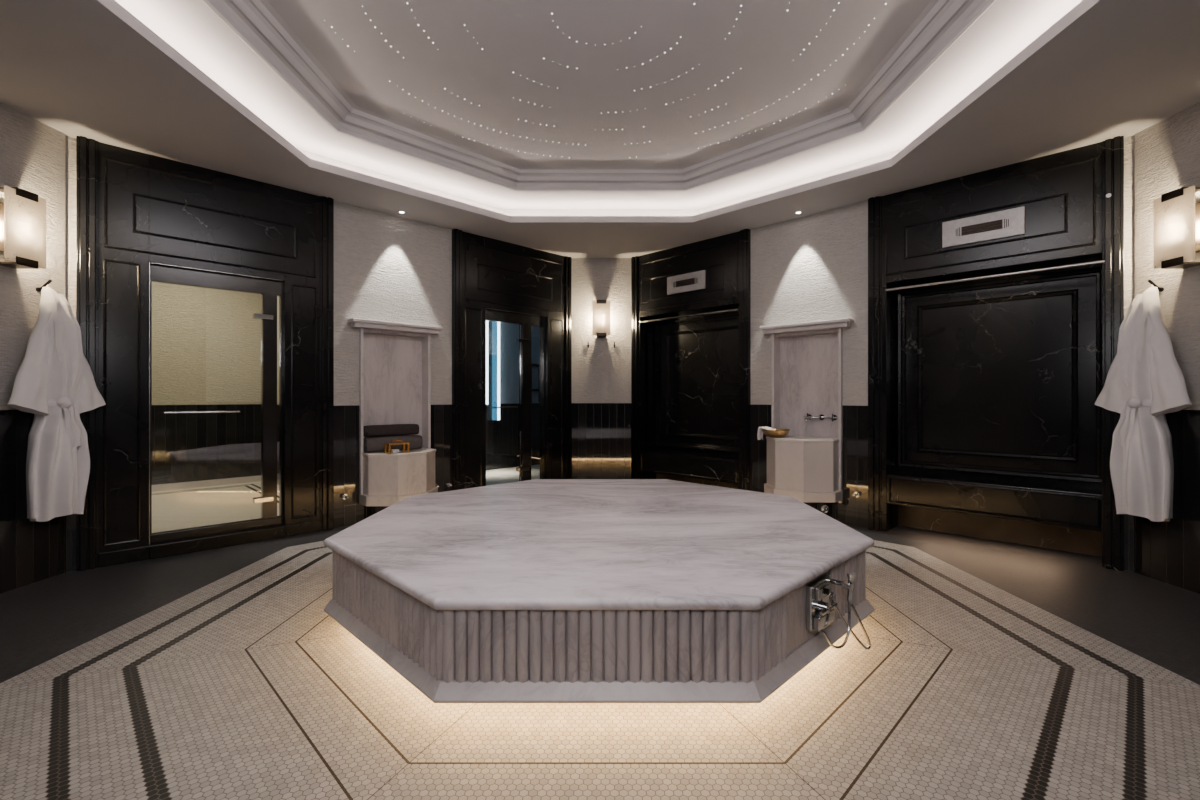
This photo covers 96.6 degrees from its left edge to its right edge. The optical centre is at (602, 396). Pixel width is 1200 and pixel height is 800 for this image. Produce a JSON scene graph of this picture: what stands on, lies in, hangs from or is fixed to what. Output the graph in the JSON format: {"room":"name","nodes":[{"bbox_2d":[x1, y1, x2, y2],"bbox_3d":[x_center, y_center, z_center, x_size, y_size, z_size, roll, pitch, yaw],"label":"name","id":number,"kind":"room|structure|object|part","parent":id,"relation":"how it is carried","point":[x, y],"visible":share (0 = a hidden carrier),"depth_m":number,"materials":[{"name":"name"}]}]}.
{"room":"spa","nodes":[
{"label":"spa","id":0,"kind":"room"},
{"bbox_2d":[0,102,65,593],"bbox_3d":[-3.748,-0.450,3.240,0.144,3.300,0.844,0,0,0],"label":"wall","id":1,"kind":"structure","parent":0,"point":[32,152],"depth_m":3.39,"materials":[{"name":"paint"}]},
{"bbox_2d":[0,186,45,268],"bbox_3d":[-3.608,-1.035,3.290,0.143,0.464,0.230,0,0,0],"label":"wall sconce","id":2,"kind":"object","parent":1,"relation":"attached to","point":[22,212],"visible":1,"depth_m":3.27,"materials":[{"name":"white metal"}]},
{"bbox_3d":[-3.670,-1.035,3.290,0.020,0.300,0.110,0,0,0],"label":"plate","id":3,"kind":"part","parent":2,"relation":"part of","materials":[{"name":"white glass"}]},
{"bbox_3d":[-3.608,-1.244,3.290,0.143,0.047,0.124,0,0,0],"label":"clip arm","id":4,"kind":"part","parent":2,"relation":"part of","materials":[{"name":"brown metal"}]},
{"bbox_3d":[-3.608,-0.827,3.290,0.143,0.047,0.124,0,0,0],"label":"clip arm","id":5,"kind":"part","parent":2,"relation":"part of","materials":[{"name":"brown metal"}]},
{"bbox_2d":[36,279,51,291],"bbox_3d":[-3.636,-0.726,3.485,0.093,0.080,0.028,0,0,0],"label":"robe hook","id":6,"kind":"object","parent":1,"relation":"attached to","point":[48,282],"visible":1,"depth_m":3.48,"materials":[{"name":"metal"}]},
{"bbox_2d":[7,285,105,521],"bbox_3d":[-3.545,0.026,3.488,0.284,1.519,0.555,0,0,23],"label":"robe","id":7,"kind":"object","parent":6,"relation":"hanging from","point":[54,382],"visible":1,"depth_m":3.41,"materials":[{"name":"white fabric"}]},
{"bbox_2d":[152,282,278,491],"bbox_3d":[-4.259,-0.325,5.385,2.320,2.850,2.930,0,0,-45],"label":"wall","id":8,"kind":"structure","parent":0,"point":[206,342],"depth_m":6.62,"materials":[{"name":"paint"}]},
{"bbox_3d":[-5.178,1.065,6.304,0.070,0.070,2.140,0,0,45],"label":"stone skirting","id":9,"kind":"part","parent":8,"relation":"part of","materials":[{"name":"beige stone"}]},
{"bbox_2d":[152,481,278,532],"bbox_3d":[-4.256,1.099,5.381,2.160,0.002,2.940,0,0,-45],"label":"floor","id":10,"kind":"structure","parent":0,"point":[179,509],"depth_m":5.42,"materials":[{"name":"tile"}]},
{"bbox_2d":[65,135,451,570],"bbox_3d":[-2.086,-0.450,5.363,4.698,3.300,0.116,0,0,-45],"label":"wall","id":11,"kind":"structure","parent":0,"point":[391,268],"depth_m":5.13,"materials":[{"name":"paint"}]},
{"bbox_2d":[76,136,333,570],"bbox_3d":[-3.093,-0.300,4.328,1.665,3.000,0.194,0,0,-45],"label":"trim","id":12,"kind":"structure","parent":11,"relation":"attached to","point":[134,209],"depth_m":4.00,"materials":[{"name":"black stone"}]},
{"bbox_3d":[-3.469,0.040,3.859,0.200,2.040,0.006,0,0,-45],"label":"pilaster moulding","id":13,"kind":"part","parent":12,"relation":"part of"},
{"bbox_3d":[-3.046,-1.380,4.282,0.007,0.640,1.385,0,0,45],"label":"header moulding","id":14,"kind":"part","parent":12,"relation":"part of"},
{"bbox_3d":[-3.047,-1.345,4.282,1.080,0.290,0.005,0,0,-45],"label":"header moulding","id":15,"kind":"part","parent":12,"relation":"part of","materials":[{"name":"black stone"}]},
{"bbox_3d":[-2.626,0.040,4.702,0.205,2.040,0.006,0,0,-45],"label":"pilaster moulding","id":16,"kind":"part","parent":12,"relation":"part of","materials":[{"name":"black stone"}]},
{"bbox_2d":[149,262,284,558],"bbox_3d":[-3.096,0.100,4.328,0.890,2.200,0.190,0,0,-45],"label":"door","id":17,"kind":"structure","parent":11,"relation":"in","point":[270,526],"depth_m":4.46,"materials":[{"name":"clear glass"}]},
{"bbox_3d":[-3.167,0.120,4.236,0.480,0.016,0.056,0,0,-45],"label":"handle","id":18,"kind":"part","parent":17,"relation":"part of","materials":[{"name":"silver metal"}]},
{"bbox_3d":[-3.154,0.079,4.291,0.715,1.898,0.010,0,0,-45],"label":"glass pane","id":19,"kind":"part","parent":17,"relation":"part of","materials":[{"name":"clear glass"}]},
{"bbox_2d":[342,494,349,499],"bbox_3d":[-2.369,0.925,4.937,0.051,0.051,0.090,0,0,-45],"label":"chrome valve","id":20,"kind":"object","parent":11,"relation":"attached to","point":[344,496],"visible":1,"depth_m":4.94,"materials":[{"name":"silver metal"}]},
{"bbox_2d":[348,318,442,493],"bbox_3d":[-2.064,0.138,5.304,0.270,1.725,0.900,0,0,45],"label":"marble wall panel","id":21,"kind":"object","parent":11,"relation":"attached to","point":[395,367],"visible":0.68,"depth_m":5.38,"materials":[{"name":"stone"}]},
{"bbox_2d":[348,318,442,334],"bbox_3d":[-2.018,-0.688,5.258,0.140,0.075,0.900,0,0,45],"label":"shelf","id":22,"kind":"object","parent":21,"relation":"attached to","point":[365,325],"depth_m":5.21,"materials":[{"name":"stone"}]},
{"bbox_2d":[452,229,571,489],"bbox_3d":[-1.056,-0.300,6.365,1.675,3.000,0.194,0,0,-45],"label":"trim","id":23,"kind":"structure","parent":11,"relation":"attached to","point":[490,273],"depth_m":6.07,"materials":[{"name":"black stone"}]},
{"bbox_3d":[-1.428,0.040,5.900,0.222,2.040,0.006,0,0,-45],"label":"pilaster moulding","id":24,"kind":"part","parent":23,"relation":"part of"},
{"label":"header moulding","id":25,"kind":"part","parent":23,"relation":"part of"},
{"bbox_3d":[-1.010,-1.345,6.318,1.080,0.290,0.006,0,0,-45],"label":"header moulding","id":26,"kind":"part","parent":23,"relation":"part of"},
{"bbox_3d":[-0.581,0.040,6.747,0.006,2.040,0.193,0,0,45],"label":"pilaster moulding","id":27,"kind":"part","parent":23,"relation":"part of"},
{"bbox_2d":[486,308,546,480],"bbox_3d":[-1.048,0.100,6.376,0.890,2.200,0.190,0,0,-45],"label":"door","id":28,"kind":"structure","parent":11,"relation":"in","point":[525,321],"depth_m":6.47,"materials":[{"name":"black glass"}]},
{"bbox_3d":[-1.166,0.120,6.237,0.380,0.016,0.056,0,0,-45],"label":"handle","id":29,"kind":"part","parent":28,"relation":"part of","materials":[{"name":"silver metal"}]},
{"bbox_3d":[-1.175,0.079,6.271,0.515,1.898,0.010,0,0,-45],"label":"glass pane","id":30,"kind":"part","parent":28,"relation":"part of","materials":[{"name":"clear glass"}]},
{"bbox_2d":[486,323,539,469],"bbox_3d":[-1.289,-0.275,7.895,2.280,2.950,3.590,0,0,45],"label":"wall","id":31,"kind":"structure","parent":0,"point":[502,435],"depth_m":9.02,"materials":[{"name":"blue paint"}]},
{"bbox_2d":[486,321,539,419],"bbox_3d":[-1.425,-0.470,9.131,1.335,1.700,0.040,0,0,-45],"label":"window","id":32,"kind":"structure","parent":31,"relation":"in","point":[492,328],"depth_m":8.76,"materials":[{"name":"teal glass"}]},
{"bbox_2d":[486,321,487,403],"bbox_3d":[-1.882,-0.600,8.668,0.035,1.440,0.030,0,0,-45],"label":"light","id":33,"kind":"object","parent":32,"relation":"attached to","point":[486,321],"depth_m":8.65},
{"bbox_3d":[-1.846,-0.460,8.714,0.080,1.680,0.015,0,0,-45],"label":"shaded pane","id":34,"kind":"part","parent":32,"relation":"part of","materials":[{"name":"teal glass"}]},
{"bbox_3d":[-1.781,-0.460,8.779,0.015,1.680,0.105,0,0,45],"label":"blue pane","id":35,"kind":"part","parent":32,"relation":"part of","materials":[{"name":"blue glass"}]},
{"bbox_2d":[497,322,499,419],"bbox_3d":[-1.722,-0.460,8.828,0.033,1.680,0.030,0,0,-45],"label":"light","id":36,"kind":"object","parent":32,"relation":"attached to","point":[498,323],"depth_m":8.82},
{"bbox_3d":[-1.148,-0.240,9.408,0.040,0.680,0.550,0,0,45],"label":"shelf frame","id":37,"kind":"part","parent":32,"relation":"part of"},
{"bbox_2d":[486,464,539,485],"bbox_3d":[-1.265,1.190,7.842,2.190,0.001,3.430,0,0,45],"label":"floor","id":38,"kind":"structure","parent":0,"point":[505,475],"depth_m":8.11,"materials":[{"name":"tile"}]},
{"bbox_2d":[0,0,1199,257],"bbox_3d":[-0.020,-1.986,3.240,9.200,0.372,9.200,0,0,0],"label":"ceiling","id":39,"kind":"structure","parent":0,"point":[266,91],"depth_m":3.58,"materials":[{"name":"paint"}]},
{"bbox_3d":[-0.020,-2.097,3.240,4.080,0.150,4.080,0,0,0],"label":"cornice moulding","id":40,"kind":"part","parent":39,"relation":"part of","materials":[{"name":"paint"}]},
{"bbox_3d":[-0.020,-2.172,3.240,3.660,0.001,3.660,0,0,0],"label":"dome panel","id":41,"kind":"part","parent":39,"relation":"part of","materials":[{"name":"white paint"}]},
{"bbox_2d":[0,524,1199,799],"bbox_3d":[-0.020,1.200,3.240,8.040,0.001,8.100,0,0,0],"label":"floor","id":42,"kind":"structure","parent":0,"point":[991,669],"depth_m":2.06,"materials":[{"name":"tile"}]},
{"bbox_2d":[359,448,437,516],"bbox_3d":[-1.919,0.865,5.178,0.384,0.670,0.716,0,0,45],"label":"stone basin","id":43,"kind":"object","parent":42,"relation":"on","point":[388,479],"visible":0.88,"depth_m":4.99,"materials":[{"name":"stone"}]},
{"bbox_2d":[363,435,422,452],"bbox_3d":[-2.064,0.455,5.247,0.173,0.148,0.559,0,0,45],"label":"roll","id":44,"kind":"object","parent":43,"relation":"on","point":[371,444],"visible":0.86,"depth_m":5.16,"materials":[{"name":"grey fabric"}]},
{"bbox_2d":[364,424,418,436],"bbox_3d":[-2.075,0.325,5.244,0.519,0.112,0.153,0,0,-45],"label":"roll","id":45,"kind":"object","parent":44,"relation":"on","point":[392,429],"visible":0.99,"depth_m":5.17,"materials":[{"name":"grey fabric"}]},
{"bbox_2d":[391,449,398,452],"bbox_3d":[-1.961,0.511,5.053,0.064,0.035,0.044,0,0,-45],"label":"block","id":46,"kind":"object","parent":43,"relation":"on","point":[392,450],"visible":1,"depth_m":5.04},
{"bbox_2d":[384,440,409,453],"bbox_3d":[-1.947,0.467,5.053,0.110,0.125,0.200,0,0,45],"label":"rack","id":47,"kind":"object","parent":43,"relation":"on","point":[401,442],"visible":1,"depth_m":5.03,"materials":[{"name":"gold metal"}]},
{"bbox_3d":[-1.925,0.723,5.183,0.367,0.385,0.683,0,0,45],"label":"bowl","id":48,"kind":"part","parent":43,"relation":"part of","materials":[{"name":"stone"}]},
{"bbox_2d":[324,479,873,702],"bbox_3d":[-0.020,0.953,3.240,2.750,0.494,2.750,0,0,0],"label":"platform","id":49,"kind":"object","parent":42,"relation":"on","point":[535,590],"visible":0.98,"depth_m":2.12,"materials":[{"name":"stone"}]},
{"bbox_3d":[-0.946,0.883,2.314,1.106,0.262,0.070,0,0,45],"label":"fluted panel","id":50,"kind":"part","parent":49,"relation":"part of","materials":[{"name":"stone"}]},
{"bbox_3d":[-0.020,0.883,1.930,1.106,0.262,0.070,0,0,0],"label":"fluted panel","id":51,"kind":"part","parent":49,"relation":"part of","materials":[{"name":"stone"}]},
{"bbox_3d":[0.906,0.883,2.314,1.106,0.262,0.070,0,0,-45],"label":"fluted panel","id":52,"kind":"part","parent":49,"relation":"part of","materials":[{"name":"stone"}]},
{"bbox_2d":[806,572,870,649],"bbox_3d":[0.987,0.914,2.236,0.260,0.313,0.173,0,0,-45],"label":"shower mixer","id":53,"kind":"object","parent":49,"relation":"attached to","point":[820,613],"visible":1,"depth_m":2.24,"materials":[{"name":"silver metal"}]},
{"bbox_3d":[0.910,0.869,2.263,0.025,0.187,0.190,0,0,45],"label":"plate","id":54,"kind":"part","parent":53,"relation":"part of","materials":[{"name":"silver metal"}]},
{"bbox_3d":[0.926,0.814,2.247,0.020,0.052,0.120,0,0,45],"label":"diverter plate","id":55,"kind":"part","parent":53,"relation":"part of","materials":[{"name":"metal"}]},
{"bbox_3d":[0.933,0.882,2.240,0.150,0.044,0.040,0,0,-45],"label":"lever","id":56,"kind":"part","parent":53,"relation":"part of","materials":[{"name":"silver metal"}]},
{"bbox_2d":[830,592,835,602],"bbox_3d":[1.000,0.877,2.343,0.034,0.048,0.041,0,0,-45],"label":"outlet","id":57,"kind":"object","parent":53,"relation":"attached to","point":[833,595],"depth_m":2.33,"materials":[{"name":"silver metal"}]},
{"bbox_2d":[764,436,842,517],"bbox_3d":[1.879,0.800,5.178,0.384,0.800,0.716,0,0,-45],"label":"stone basin","id":58,"kind":"object","parent":42,"relation":"on","point":[805,469],"visible":0.86,"depth_m":4.98,"materials":[{"name":"stone"}]},
{"bbox_2d":[762,428,789,437],"bbox_3d":[1.706,0.358,5.282,0.272,0.081,0.272,0,0,-45],"label":"brass bowl","id":59,"kind":"object","parent":58,"relation":"on","point":[776,433],"visible":0.97,"depth_m":5.20,"materials":[{"name":"gold metal"}]},
{"bbox_2d":[757,426,773,439],"bbox_3d":[1.627,0.364,5.334,0.117,0.141,0.168,0,0,-45],"label":"draped cloth","id":60,"kind":"object","parent":59,"relation":"on","point":[760,432],"visible":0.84,"depth_m":5.35,"materials":[{"name":"white fabric"}]},
{"bbox_3d":[1.885,0.640,5.183,0.683,0.480,0.367,0,0,45],"label":"bowl","id":61,"kind":"part","parent":58,"relation":"part of","materials":[{"name":"stone"}]},
{"bbox_2d":[820,505,828,512],"bbox_3d":[2.029,1.035,4.920,0.067,0.067,0.076,0,0,45],"label":"chrome valve","id":62,"kind":"object","parent":58,"relation":"attached to","point":[825,509],"visible":1,"depth_m":4.92,"materials":[{"name":"silver metal"}]},
{"bbox_2d":[572,258,630,478],"bbox_3d":[-0.020,-0.450,6.998,0.840,3.300,0.144,0,0,0],"label":"wall","id":63,"kind":"structure","parent":0,"point":[601,372],"depth_m":6.93,"materials":[{"name":"paint"}]},
{"bbox_2d":[592,300,609,337],"bbox_3d":[-0.020,-1.000,6.859,0.230,0.464,0.143,0,0,0],"label":"wall sconce","id":64,"kind":"object","parent":63,"relation":"attached to","point":[600,308],"visible":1,"depth_m":6.79,"materials":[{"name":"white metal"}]},
{"bbox_3d":[-0.020,-1.208,6.859,0.124,0.047,0.143,0,0,0],"label":"clip arm","id":65,"kind":"part","parent":64,"relation":"part of","materials":[{"name":"brown metal"}]},
{"bbox_3d":[-0.020,-0.791,6.859,0.124,0.047,0.143,0,0,0],"label":"clip arm","id":66,"kind":"part","parent":64,"relation":"part of","materials":[{"name":"brown metal"}]},
{"bbox_2d":[750,135,1134,570],"bbox_3d":[2.046,-0.450,5.363,4.698,3.300,0.114,0,0,45],"label":"wall","id":67,"kind":"structure","parent":0,"point":[814,267],"depth_m":5.12,"materials":[{"name":"paint"}]},
{"bbox_2d":[667,270,705,294],"bbox_3d":[0.972,-1.345,6.299,0.030,0.210,0.540,0,0,-45],"label":"air vent","id":68,"kind":"object","parent":67,"relation":"attached to","point":[692,281],"visible":1,"depth_m":6.28,"materials":[{"name":"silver metal"}]},
{"bbox_2d":[639,306,738,488],"bbox_3d":[1.104,0.050,6.452,1.480,2.300,0.407,0,0,45],"label":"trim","id":69,"kind":"structure","parent":67,"relation":"attached to","point":[693,359],"depth_m":6.58,"materials":[{"name":"black stone"}]},
{"bbox_3d":[0.969,-0.952,6.317,1.420,0.026,0.026,0,0,45],"label":"rail","id":70,"kind":"part","parent":69,"relation":"part of","materials":[{"name":"stone"}]},
{"bbox_3d":[0.971,0.818,6.318,1.380,0.225,0.009,0,0,45],"label":"bench moulding","id":71,"kind":"part","parent":69,"relation":"part of","materials":[{"name":"black stone"}]},
{"bbox_3d":[1.197,-0.165,6.544,1.420,1.620,0.045,0,0,45],"label":"panel moulding","id":72,"kind":"part","parent":69,"relation":"part of","materials":[{"name":"black stone"}]},
{"bbox_3d":[1.230,-0.170,6.578,0.050,1.740,1.460,0,0,-45],"label":"panel","id":73,"kind":"part","parent":69,"relation":"part of","materials":[{"name":"black stone"}]},
{"bbox_3d":[1.206,-0.165,6.553,1.100,1.330,0.020,0,0,45],"label":"moulding","id":74,"kind":"part","parent":69,"relation":"part of","materials":[{"name":"black stone"}]},
{"bbox_2d":[631,229,750,490],"bbox_3d":[1.016,-0.300,6.365,1.675,3.000,0.194,0,0,45],"label":"trim","id":75,"kind":"structure","parent":67,"relation":"attached to","point":[726,259],"depth_m":6.24,"materials":[{"name":"black stone"}]},
{"bbox_3d":[0.970,-1.345,6.318,0.006,0.290,1.080,0,0,-45],"label":"header moulding","id":76,"kind":"part","parent":75,"relation":"part of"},
{"label":"header moulding","id":77,"kind":"part","parent":75,"relation":"part of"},
{"bbox_2d":[759,318,853,502],"bbox_3d":[2.024,0.138,5.304,0.270,1.725,0.900,0,0,-45],"label":"marble wall panel","id":78,"kind":"object","parent":67,"relation":"attached to","point":[807,367],"visible":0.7,"depth_m":5.38,"materials":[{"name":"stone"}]},
{"bbox_2d":[759,318,853,334],"bbox_3d":[1.978,-0.688,5.258,0.140,0.075,0.900,0,0,-45],"label":"shelf","id":79,"kind":"object","parent":78,"relation":"attached to","point":[836,325],"depth_m":5.21,"materials":[{"name":"stone"}]},
{"bbox_3d":[2.055,0.415,5.349,0.652,0.030,0.102,0,0,45],"label":"sill","id":80,"kind":"part","parent":78,"relation":"part of","materials":[{"name":"stone"}]},
{"bbox_2d":[804,413,837,421],"bbox_3d":[2.125,0.200,5.257,0.334,0.085,0.133,0,0,45],"label":"tap","id":81,"kind":"object","parent":78,"relation":"attached to","point":[809,416],"visible":1,"depth_m":5.28,"materials":[{"name":"silver metal"}]},
{"bbox_3d":[2.070,0.216,5.297,0.150,0.053,0.048,0,0,12],"label":"spout","id":82,"kind":"part","parent":81,"relation":"part of","materials":[{"name":"silver metal"}]},
{"bbox_3d":[2.240,0.200,5.195,0.084,0.084,0.059,0,0,45],"label":"cross handle","id":83,"kind":"part","parent":81,"relation":"part of","materials":[{"name":"silver metal"}]},
{"bbox_2d":[852,492,859,497],"bbox_3d":[2.329,0.905,4.937,0.051,0.051,0.090,0,0,45],"label":"chrome valve","id":84,"kind":"object","parent":67,"relation":"attached to","point":[856,494],"visible":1,"depth_m":4.94,"materials":[{"name":"silver metal"}]},
{"bbox_2d":[942,206,1024,247],"bbox_3d":[3.014,-1.345,4.257,0.540,0.210,0.030,0,0,45],"label":"air vent","id":85,"kind":"object","parent":67,"relation":"attached to","point":[1009,222],"visible":1,"depth_m":4.24,"materials":[{"name":"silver metal"}]},
{"bbox_2d":[886,257,1104,556],"bbox_3d":[3.160,0.050,4.396,1.480,2.300,0.407,0,0,45],"label":"wall niche","id":86,"kind":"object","parent":67,"relation":"attached to","point":[996,385],"depth_m":4.41,"materials":[{"name":"black stone"}]},
{"bbox_3d":[3.026,0.818,4.262,1.380,0.225,0.009,0,0,45],"label":"bench moulding","id":87,"kind":"part","parent":86,"relation":"part of","materials":[{"name":"black stone"}]},
{"bbox_3d":[3.025,-0.952,4.261,1.420,0.026,0.026,0,0,45],"label":"rail","id":88,"kind":"part","parent":86,"relation":"part of","materials":[{"name":"stone"}]},
{"bbox_3d":[3.261,-0.165,4.498,1.100,1.330,0.020,0,0,45],"label":"moulding","id":89,"kind":"part","parent":86,"relation":"part of","materials":[{"name":"black stone"}]},
{"bbox_3d":[3.252,-0.165,4.489,1.420,1.620,0.045,0,0,45],"label":"panel moulding","id":90,"kind":"part","parent":86,"relation":"part of","materials":[{"name":"black stone"}]},
{"bbox_3d":[3.286,-0.170,4.522,0.050,1.740,1.460,0,0,-45],"label":"panel","id":91,"kind":"part","parent":86,"relation":"part of","materials":[{"name":"black stone"}]},
{"bbox_2d":[868,136,1123,570],"bbox_3d":[3.053,-0.300,4.328,1.665,3.000,0.194,0,0,45],"label":"trim","id":92,"kind":"structure","parent":67,"relation":"attached to","point":[1069,215],"depth_m":4.16,"materials":[{"name":"black stone"}]},
{"bbox_3d":[3.007,-1.345,4.282,1.080,0.290,0.005,0,0,45],"label":"header moulding","id":93,"kind":"part","parent":92,"relation":"part of","materials":[{"name":"black stone"}]},
{"bbox_3d":[3.006,-1.390,4.282,1.385,0.620,0.006,0,0,45],"label":"header moulding","id":94,"kind":"part","parent":92,"relation":"part of","materials":[{"name":"black stone"}]},
{"bbox_2d":[1134,102,1199,593],"bbox_3d":[3.708,-0.450,3.240,0.144,3.300,0.844,0,0,0],"label":"wall","id":95,"kind":"structure","parent":0,"point":[1167,152],"depth_m":3.40,"materials":[{"name":"paint"}]},
{"bbox_2d":[1148,279,1163,291],"bbox_3d":[3.596,-0.726,3.485,0.093,0.080,0.028,0,0,0],"label":"robe hook","id":96,"kind":"object","parent":95,"relation":"attached to","point":[1161,289],"visible":1,"depth_m":3.48,"materials":[{"name":"metal"}]},
{"bbox_2d":[1095,284,1191,521],"bbox_3d":[3.505,0.026,3.488,0.284,1.519,0.555,0,0,-23],"label":"robe","id":97,"kind":"object","parent":96,"relation":"hanging from","point":[1145,381],"visible":1,"depth_m":3.41,"materials":[{"name":"white fabric"}]},
{"bbox_2d":[1153,186,1199,268],"bbox_3d":[3.568,-1.035,3.290,0.143,0.464,0.230,0,0,0],"label":"wall sconce","id":98,"kind":"object","parent":95,"relation":"attached to","point":[1176,214],"visible":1,"depth_m":3.27,"materials":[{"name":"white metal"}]},
{"bbox_3d":[3.568,-1.244,3.290,0.143,0.047,0.124,0,0,0],"label":"clip arm","id":99,"kind":"part","parent":98,"relation":"part of","materials":[{"name":"brown metal"}]},
{"bbox_3d":[3.568,-0.827,3.290,0.143,0.047,0.124,0,0,0],"label":"clip arm","id":100,"kind":"part","parent":98,"relation":"part of","materials":[{"name":"brown metal"}]},
{"bbox_3d":[3.630,-1.035,3.290,0.020,0.300,0.110,0,0,0],"label":"plate","id":101,"kind":"part","parent":98,"relation":"part of","materials":[{"name":"white glass"}]}
]}

